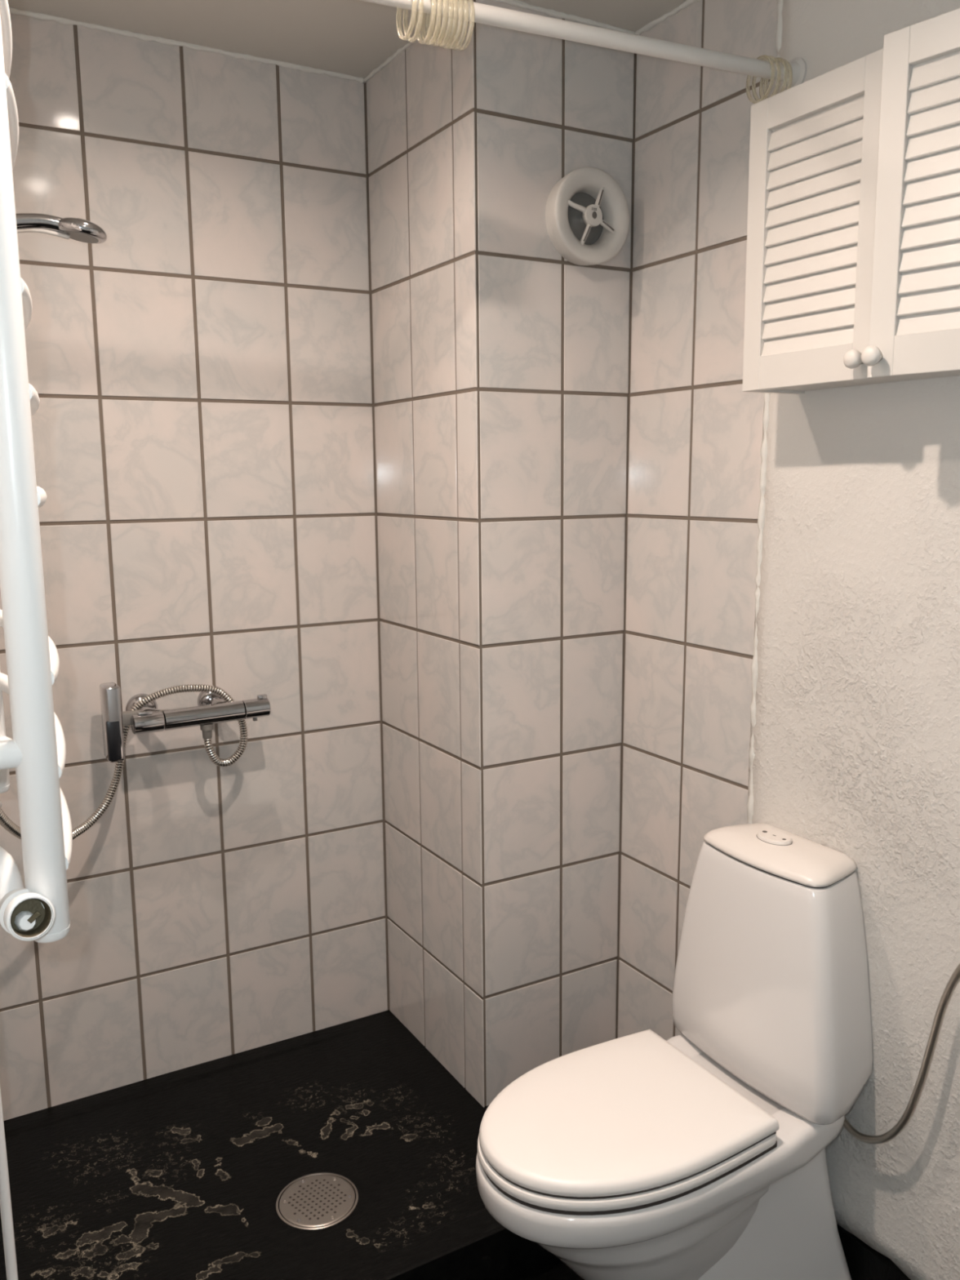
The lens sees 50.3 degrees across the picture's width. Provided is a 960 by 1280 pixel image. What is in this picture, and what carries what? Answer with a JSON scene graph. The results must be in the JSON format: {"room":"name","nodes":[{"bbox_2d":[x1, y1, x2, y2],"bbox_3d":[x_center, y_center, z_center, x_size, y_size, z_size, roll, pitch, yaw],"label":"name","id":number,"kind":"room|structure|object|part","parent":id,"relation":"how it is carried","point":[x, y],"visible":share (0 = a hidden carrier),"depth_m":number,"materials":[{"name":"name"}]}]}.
{"room":"bathroom","nodes":[
{"label":"bathroom","id":0,"kind":"room"},
{"bbox_2d":[0,13,389,1120],"bbox_3d":[-0.528,-0.080,2.337,1.726,2.500,0.120,-6,10,-30],"label":"wall","id":1,"kind":"structure","parent":0,"point":[201,372],"depth_m":2.21,"materials":[{"name":"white tile"}]},
{"bbox_2d":[99,682,271,762],"bbox_3d":[-0.627,0.148,2.167,0.337,0.154,0.132,-6,10,-30],"label":"shower mixer","id":2,"kind":"object","parent":1,"relation":"attached to","point":[211,708],"visible":0.96,"depth_m":2.10,"materials":[{"name":"silver metal"}]},
{"bbox_3d":[-0.742,0.166,2.064,0.032,0.154,0.058,-6,10,-30],"label":"holder plate","id":3,"kind":"part","parent":2,"relation":"part of","materials":[{"name":"silver metal"}]},
{"bbox_2d":[0,684,248,839],"bbox_3d":[-0.732,-0.111,1.882,0.182,1.022,0.720,3,10,24],"label":"shower hose","id":4,"kind":"object","parent":2,"relation":"attached to","point":[5,821],"visible":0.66,"depth_m":2.13,"materials":[{"name":"silver metal"}]},
{"bbox_3d":[-0.713,0.159,2.091,0.048,0.026,0.022,-6,10,-30],"label":"holder arm","id":5,"kind":"part","parent":2,"relation":"part of","materials":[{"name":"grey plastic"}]},
{"bbox_3d":[-0.678,0.169,2.086,0.060,0.041,0.041,-6,10,-30],"label":"flow handle","id":6,"kind":"part","parent":2,"relation":"part of","materials":[{"name":"silver metal"}]},
{"bbox_2d":[200,724,213,739],"bbox_3d":[-0.574,0.192,2.151,0.027,0.032,0.027,-6,10,-30],"label":"outlet","id":7,"kind":"object","parent":2,"relation":"attached to","point":[206,729],"depth_m":2.14,"materials":[{"name":"grey plastic"}]},
{"bbox_3d":[-0.482,0.146,2.198,0.054,0.042,0.041,-6,10,-30],"label":"temperature handle","id":8,"kind":"part","parent":2,"relation":"part of","materials":[{"name":"silver metal"}]},
{"bbox_2d":[8,7,364,83],"bbox_3d":[-0.710,-1.185,1.989,1.060,0.016,0.016,-6,10,-30],"label":"trim","id":9,"kind":"structure","parent":1,"relation":"attached to","point":[13,11],"depth_m":2.05,"materials":[{"name":"white"}]},
{"bbox_2d":[364,16,442,83],"bbox_3d":[-0.135,-1.200,2.048,0.013,0.013,0.474,-6,10,-30],"label":"trim","id":10,"kind":"structure","parent":1,"relation":"attached to","point":[388,60],"depth_m":2.13,"materials":[{"name":"white"}]},
{"bbox_2d":[7,0,687,78],"bbox_3d":[0.220,-1.072,0.829,1.746,0.120,3.190,-6,10,-30],"label":"ceiling","id":11,"kind":"structure","parent":0,"point":[352,37],"depth_m":1.96,"materials":[{"name":"grey paint"}]},
{"bbox_2d":[365,0,635,1107],"bbox_3d":[0.087,-0.191,2.362,0.516,2.300,0.525,-6,10,-30],"label":"wall pillar","id":12,"kind":"structure","parent":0,"point":[501,361],"depth_m":2.13,"materials":[{"name":"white tile"}]},
{"bbox_2d":[545,166,629,266],"bbox_3d":[0.211,-0.828,2.005,0.179,0.179,0.045,-6,10,-30],"label":"fan","id":13,"kind":"object","parent":12,"relation":"attached to","point":[587,213],"visible":1,"depth_m":2.00,"materials":[{"name":"white plastic"}]},
{"bbox_3d":[0.184,-0.838,1.971,0.052,0.026,0.013,-5,10,-26],"label":"arm","id":14,"kind":"part","parent":13,"relation":"part of","materials":[{"name":"grey plastic"}]},
{"bbox_3d":[0.205,-0.787,1.991,0.029,0.050,0.013,-4,10,-21],"label":"arm","id":15,"kind":"part","parent":13,"relation":"part of","materials":[{"name":"grey plastic"}]},
{"bbox_3d":[0.234,-0.865,1.997,0.030,0.050,0.013,-8,11,-37],"label":"arm","id":16,"kind":"part","parent":13,"relation":"part of","materials":[{"name":"grey plastic"}]},
{"bbox_3d":[0.252,-0.814,2.015,0.050,0.029,0.013,-7,11,-33],"label":"arm","id":17,"kind":"part","parent":13,"relation":"part of","materials":[{"name":"grey plastic"}]},
{"bbox_2d":[520,1260,583,1279],"bbox_3d":[0.249,1.324,1.201,1.746,0.100,3.170,-6,10,-30],"label":"floor","id":18,"kind":"structure","parent":0,"point":[558,1270],"depth_m":1.88,"materials":[{"name":"black tile"}]},
{"bbox_2d":[0,800,17,1279],"bbox_3d":[-0.634,0.729,1.391,0.032,1.033,0.095,-1,9,-3],"label":"pipe","id":19,"kind":"object","parent":18,"relation":"on","point":[6,1211],"visible":1,"depth_m":1.36,"materials":[{"name":"white metal"}]},
{"bbox_2d":[0,1009,560,1279],"bbox_3d":[-0.329,1.077,2.091,1.426,0.119,0.805,-6,10,-30],"label":"shower tray","id":20,"kind":"object","parent":18,"relation":"on","point":[182,1174],"visible":0.56,"depth_m":2.00,"materials":[{"name":"black stone"}]},
{"bbox_2d":[275,1172,358,1230],"bbox_3d":[-0.305,1.053,1.921,0.153,0.009,0.153,-6,10,-30],"label":"floor drain","id":21,"kind":"object","parent":20,"relation":"in","point":[322,1200],"visible":1,"depth_m":1.92,"materials":[{"name":"silver metal"}]},
{"bbox_2d":[475,822,873,1279],"bbox_3d":[0.296,0.773,1.706,0.658,0.830,0.382,-6,10,-30],"label":"toilet","id":22,"kind":"object","parent":18,"relation":"on","point":[699,1153],"visible":1,"depth_m":1.66,"materials":[{"name":"white ceramic"}]},
{"bbox_3d":[0.206,0.790,1.655,0.443,0.016,0.349,-6,10,-30],"label":"seat","id":23,"kind":"part","parent":22,"relation":"part of","materials":[{"name":"white plastic"}]},
{"bbox_3d":[0.206,0.765,1.652,0.439,0.022,0.343,-6,10,-30],"label":"lid","id":24,"kind":"part","parent":22,"relation":"part of","materials":[{"name":"white plastic"}]},
{"bbox_3d":[0.278,0.985,1.728,0.612,0.404,0.352,-6,10,-30],"label":"bowl","id":25,"kind":"part","parent":22,"relation":"part of","materials":[{"name":"white ceramic"}]},
{"bbox_3d":[0.515,0.362,1.771,0.143,0.028,0.275,-6,10,-30],"label":"cistern lid","id":26,"kind":"part","parent":22,"relation":"part of","materials":[{"name":"white ceramic"}]},
{"bbox_2d":[616,0,959,1279],"bbox_3d":[0.889,0.066,1.337,0.148,2.500,3.050,-6,10,-30],"label":"wall","id":27,"kind":"structure","parent":0,"point":[856,746],"depth_m":1.79,"materials":[{"name":"white paint"}]},
{"bbox_2d":[491,0,635,34],"bbox_3d":[0.149,-1.185,1.937,0.374,0.015,0.016,-6,10,-30],"label":"trim","id":28,"kind":"structure","parent":27,"relation":"attached to","point":[551,12],"depth_m":1.94,"materials":[{"name":"white"}]},
{"bbox_2d":[635,0,698,35],"bbox_3d":[0.405,-1.176,1.864,0.015,0.016,0.387,-6,10,-30],"label":"trim","id":29,"kind":"structure","parent":27,"relation":"attached to","point":[688,2],"depth_m":1.95,"materials":[{"name":"white"}]},
{"bbox_2d":[746,0,783,823],"bbox_3d":[0.510,-0.036,1.868,0.035,2.100,0.023,-6,10,-30],"label":"trim","id":30,"kind":"structure","parent":27,"relation":"attached to","point":[763,452],"depth_m":1.84,"materials":[{"name":"white"}]},
{"bbox_2d":[742,8,959,394],"bbox_3d":[0.590,-0.590,1.429,0.199,0.443,0.538,-6,10,-30],"label":"upper cabinet","id":31,"kind":"object","parent":27,"relation":"attached to","point":[853,254],"visible":1,"depth_m":1.45,"materials":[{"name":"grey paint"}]},
{"bbox_3d":[0.501,-0.608,1.538,0.020,0.439,0.257,-6,10,-30],"label":"door","id":32,"kind":"part","parent":31,"relation":"part of","materials":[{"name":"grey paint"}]},
{"bbox_3d":[0.536,-0.402,1.463,0.028,0.027,0.027,-6,10,-30],"label":"knob","id":33,"kind":"part","parent":31,"relation":"part of","materials":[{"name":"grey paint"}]},
{"bbox_3d":[0.534,-0.386,1.389,0.028,0.027,0.027,-8,12,-39],"label":"knob","id":34,"kind":"part","parent":31,"relation":"part of","materials":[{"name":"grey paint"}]},
{"bbox_3d":[0.623,-0.566,1.289,0.020,0.439,0.257,-8,12,-39],"label":"door","id":35,"kind":"part","parent":31,"relation":"part of","materials":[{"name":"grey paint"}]},
{"bbox_2d":[836,1223,911,1279],"bbox_3d":[1.062,1.197,1.199,0.118,0.135,2.145,-6,10,-30],"label":"floor","id":36,"kind":"structure","parent":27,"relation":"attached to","point":[864,1262],"depth_m":1.76,"materials":[{"name":"black tile"}]},
{"bbox_2d":[843,963,959,1143],"bbox_3d":[0.693,0.601,1.581,0.042,0.496,0.357,-8,11,-37],"label":"supply hose","id":37,"kind":"object","parent":27,"relation":"attached to","point":[952,984],"visible":0.9,"depth_m":1.58,"materials":[{"name":"silver metal"}]},
{"bbox_3d":[-0.454,0.198,0.588,0.120,2.500,3.120,-6,10,-30],"label":"wall","id":38,"kind":"structure","parent":0,"visible":0},
{"bbox_2d":[0,0,72,942],"bbox_3d":[-0.570,-0.288,1.032,0.214,1.076,0.577,-6,10,-30],"label":"towel radiator","id":39,"kind":"object","parent":38,"relation":"attached to","point":[38,912],"visible":1,"depth_m":0.88,"materials":[{"name":"white metal"}]},
{"bbox_3d":[-0.508,-0.561,1.038,0.048,0.020,0.517,-6,10,-30],"label":"rail","id":40,"kind":"part","parent":39,"relation":"part of","materials":[{"name":"white metal"}]},
{"bbox_3d":[-0.507,-0.486,1.050,0.048,0.020,0.517,-6,10,-30],"label":"rail","id":41,"kind":"part","parent":39,"relation":"part of","materials":[{"name":"white metal"}]},
{"bbox_3d":[-0.505,-0.330,1.075,0.048,0.020,0.517,-6,10,-30],"label":"rail","id":42,"kind":"part","parent":39,"relation":"part of","materials":[{"name":"white metal"}]},
{"bbox_3d":[-0.502,-0.001,1.128,0.048,0.020,0.517,-6,10,-30],"label":"rail","id":43,"kind":"part","parent":39,"relation":"part of","materials":[{"name":"white metal"}]},
{"bbox_3d":[-0.501,0.084,1.141,0.048,0.020,0.517,-6,10,-30],"label":"rail","id":44,"kind":"part","parent":39,"relation":"part of","materials":[{"name":"white metal"}]},
{"bbox_3d":[-0.505,-0.244,1.089,0.048,0.020,0.517,-6,10,-30],"label":"rail","id":45,"kind":"part","parent":39,"relation":"part of","materials":[{"name":"white metal"}]},
{"bbox_3d":[-0.500,0.169,1.155,0.048,0.020,0.517,-6,10,-30],"label":"rail","id":46,"kind":"part","parent":39,"relation":"part of","materials":[{"name":"white metal"}]},
{"bbox_3d":[-0.504,-0.156,1.103,0.048,0.020,0.517,-6,10,-30],"label":"rail","id":47,"kind":"part","parent":39,"relation":"part of","materials":[{"name":"white metal"}]},
{"bbox_2d":[360,0,806,90],"bbox_3d":[-0.129,-0.880,1.396,1.435,0.052,0.052,-5,10,-24],"label":"curtain rod","id":48,"kind":"object","parent":38,"relation":"attached to","point":[485,14],"visible":0.84,"depth_m":1.54,"materials":[{"name":"white metal"}]},
{"bbox_2d":[395,0,417,40],"bbox_3d":[-0.101,-0.866,1.410,0.009,0.071,0.066,-5,10,-24],"label":"curtain ring","id":49,"kind":"object","parent":48,"relation":"hanging from","point":[414,7],"visible":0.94,"depth_m":1.41,"materials":[{"name":"beige plastic"}]},
{"bbox_2d":[402,0,423,42],"bbox_3d":[-0.092,-0.867,1.415,0.008,0.071,0.066,-6,10,-25],"label":"curtain ring","id":50,"kind":"object","parent":48,"relation":"hanging from","point":[420,15],"visible":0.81,"depth_m":1.41,"materials":[{"name":"beige plastic"}]},
{"bbox_2d":[414,0,435,44],"bbox_3d":[-0.076,-0.869,1.423,0.008,0.071,0.066,-5,11,-24],"label":"curtain ring","id":51,"kind":"object","parent":48,"relation":"hanging from","point":[425,41],"visible":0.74,"depth_m":1.41,"materials":[{"name":"beige plastic"}]},
{"bbox_2d":[421,0,441,45],"bbox_3d":[-0.068,-0.869,1.426,0.008,0.071,0.066,-6,11,-25],"label":"curtain ring","id":52,"kind":"object","parent":48,"relation":"hanging from","point":[438,20],"visible":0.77,"depth_m":1.41,"materials":[{"name":"beige plastic"}]},
{"bbox_2d":[426,0,447,46],"bbox_3d":[-0.060,-0.870,1.429,0.009,0.071,0.066,-5,10,-25],"label":"curtain ring","id":53,"kind":"object","parent":48,"relation":"hanging from","point":[444,21],"visible":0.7,"depth_m":1.41,"materials":[{"name":"beige plastic"}]},
{"bbox_2d":[431,0,453,47],"bbox_3d":[-0.053,-0.870,1.432,0.008,0.071,0.066,-5,10,-25],"label":"curtain ring","id":54,"kind":"object","parent":48,"relation":"hanging from","point":[450,21],"visible":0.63,"depth_m":1.41,"materials":[{"name":"beige plastic"}]},
{"bbox_2d":[437,0,457,48],"bbox_3d":[-0.046,-0.871,1.437,0.008,0.071,0.066,-5,10,-24],"label":"curtain ring","id":55,"kind":"object","parent":48,"relation":"hanging from","point":[448,43],"visible":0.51,"depth_m":1.42,"materials":[{"name":"beige plastic"}]},
{"bbox_2d":[441,0,463,49],"bbox_3d":[-0.039,-0.872,1.440,0.008,0.071,0.066,-5,10,-25],"label":"curtain ring","id":56,"kind":"object","parent":48,"relation":"hanging from","point":[460,18],"visible":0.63,"depth_m":1.42,"materials":[{"name":"beige plastic"}]},
{"bbox_2d":[446,0,468,50],"bbox_3d":[-0.032,-0.872,1.444,0.008,0.071,0.066,-5,10,-25],"label":"curtain ring","id":57,"kind":"object","parent":48,"relation":"hanging from","point":[465,23],"visible":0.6,"depth_m":1.42,"materials":[{"name":"beige plastic"}]},
{"bbox_2d":[453,0,475,50],"bbox_3d":[-0.023,-0.873,1.446,0.008,0.071,0.066,-5,10,-24],"label":"curtain ring","id":58,"kind":"object","parent":48,"relation":"hanging from","point":[471,27],"visible":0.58,"depth_m":1.42,"materials":[{"name":"beige plastic"}]},
{"bbox_2d":[746,54,774,103],"bbox_3d":[0.456,-0.912,1.665,0.008,0.071,0.066,-5,10,-25],"label":"curtain ring","id":59,"kind":"object","parent":48,"relation":"hanging from","point":[769,59],"visible":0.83,"depth_m":1.65,"materials":[{"name":"beige plastic"}]},
{"bbox_2d":[751,55,781,100],"bbox_3d":[0.467,-0.913,1.669,0.011,0.071,0.066,-5,10,-25],"label":"curtain ring","id":60,"kind":"object","parent":48,"relation":"hanging from","point":[775,60],"visible":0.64,"depth_m":1.65,"materials":[{"name":"beige plastic"}]},
{"bbox_2d":[759,57,788,97],"bbox_3d":[0.480,-0.914,1.675,0.011,0.071,0.066,-5,10,-24],"label":"curtain ring","id":61,"kind":"object","parent":48,"relation":"hanging from","point":[783,61],"visible":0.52,"depth_m":1.65,"materials":[{"name":"beige plastic"}]},
{"bbox_2d":[763,58,792,98],"bbox_3d":[0.490,-0.915,1.682,0.009,0.071,0.066,-5,10,-24],"label":"curtain ring","id":62,"kind":"object","parent":48,"relation":"hanging from","point":[789,68],"visible":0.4,"depth_m":1.66,"materials":[{"name":"beige plastic"}]},
{"bbox_2d":[780,57,806,90],"bbox_3d":[0.512,-0.933,1.688,0.022,0.052,0.052,-5,10,-24],"label":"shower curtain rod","id":63,"kind":"object","parent":48,"relation":"on","point":[798,65],"depth_m":1.67,"materials":[{"name":"white"}]},
{"bbox_3d":[-0.866,-0.342,1.464,0.125,0.815,0.063,-6,10,-30],"label":"slide rail","id":64,"kind":"object","parent":38,"relation":"attached to","visible":0},
{"bbox_2d":[15,213,106,243],"bbox_3d":[-0.689,-0.597,1.509,0.265,0.069,0.062,-6,10,-30],"label":"shower","id":65,"kind":"object","parent":64,"relation":"attached to","point":[79,229],"visible":0.91,"depth_m":1.53,"materials":[{"name":"silver metal"}]},
{"bbox_3d":[-0.711,-0.595,1.497,0.214,0.069,0.026,-5,10,-28],"label":"handle","id":66,"kind":"part","parent":65,"relation":"part of","materials":[{"name":"silver metal"}]}
]}

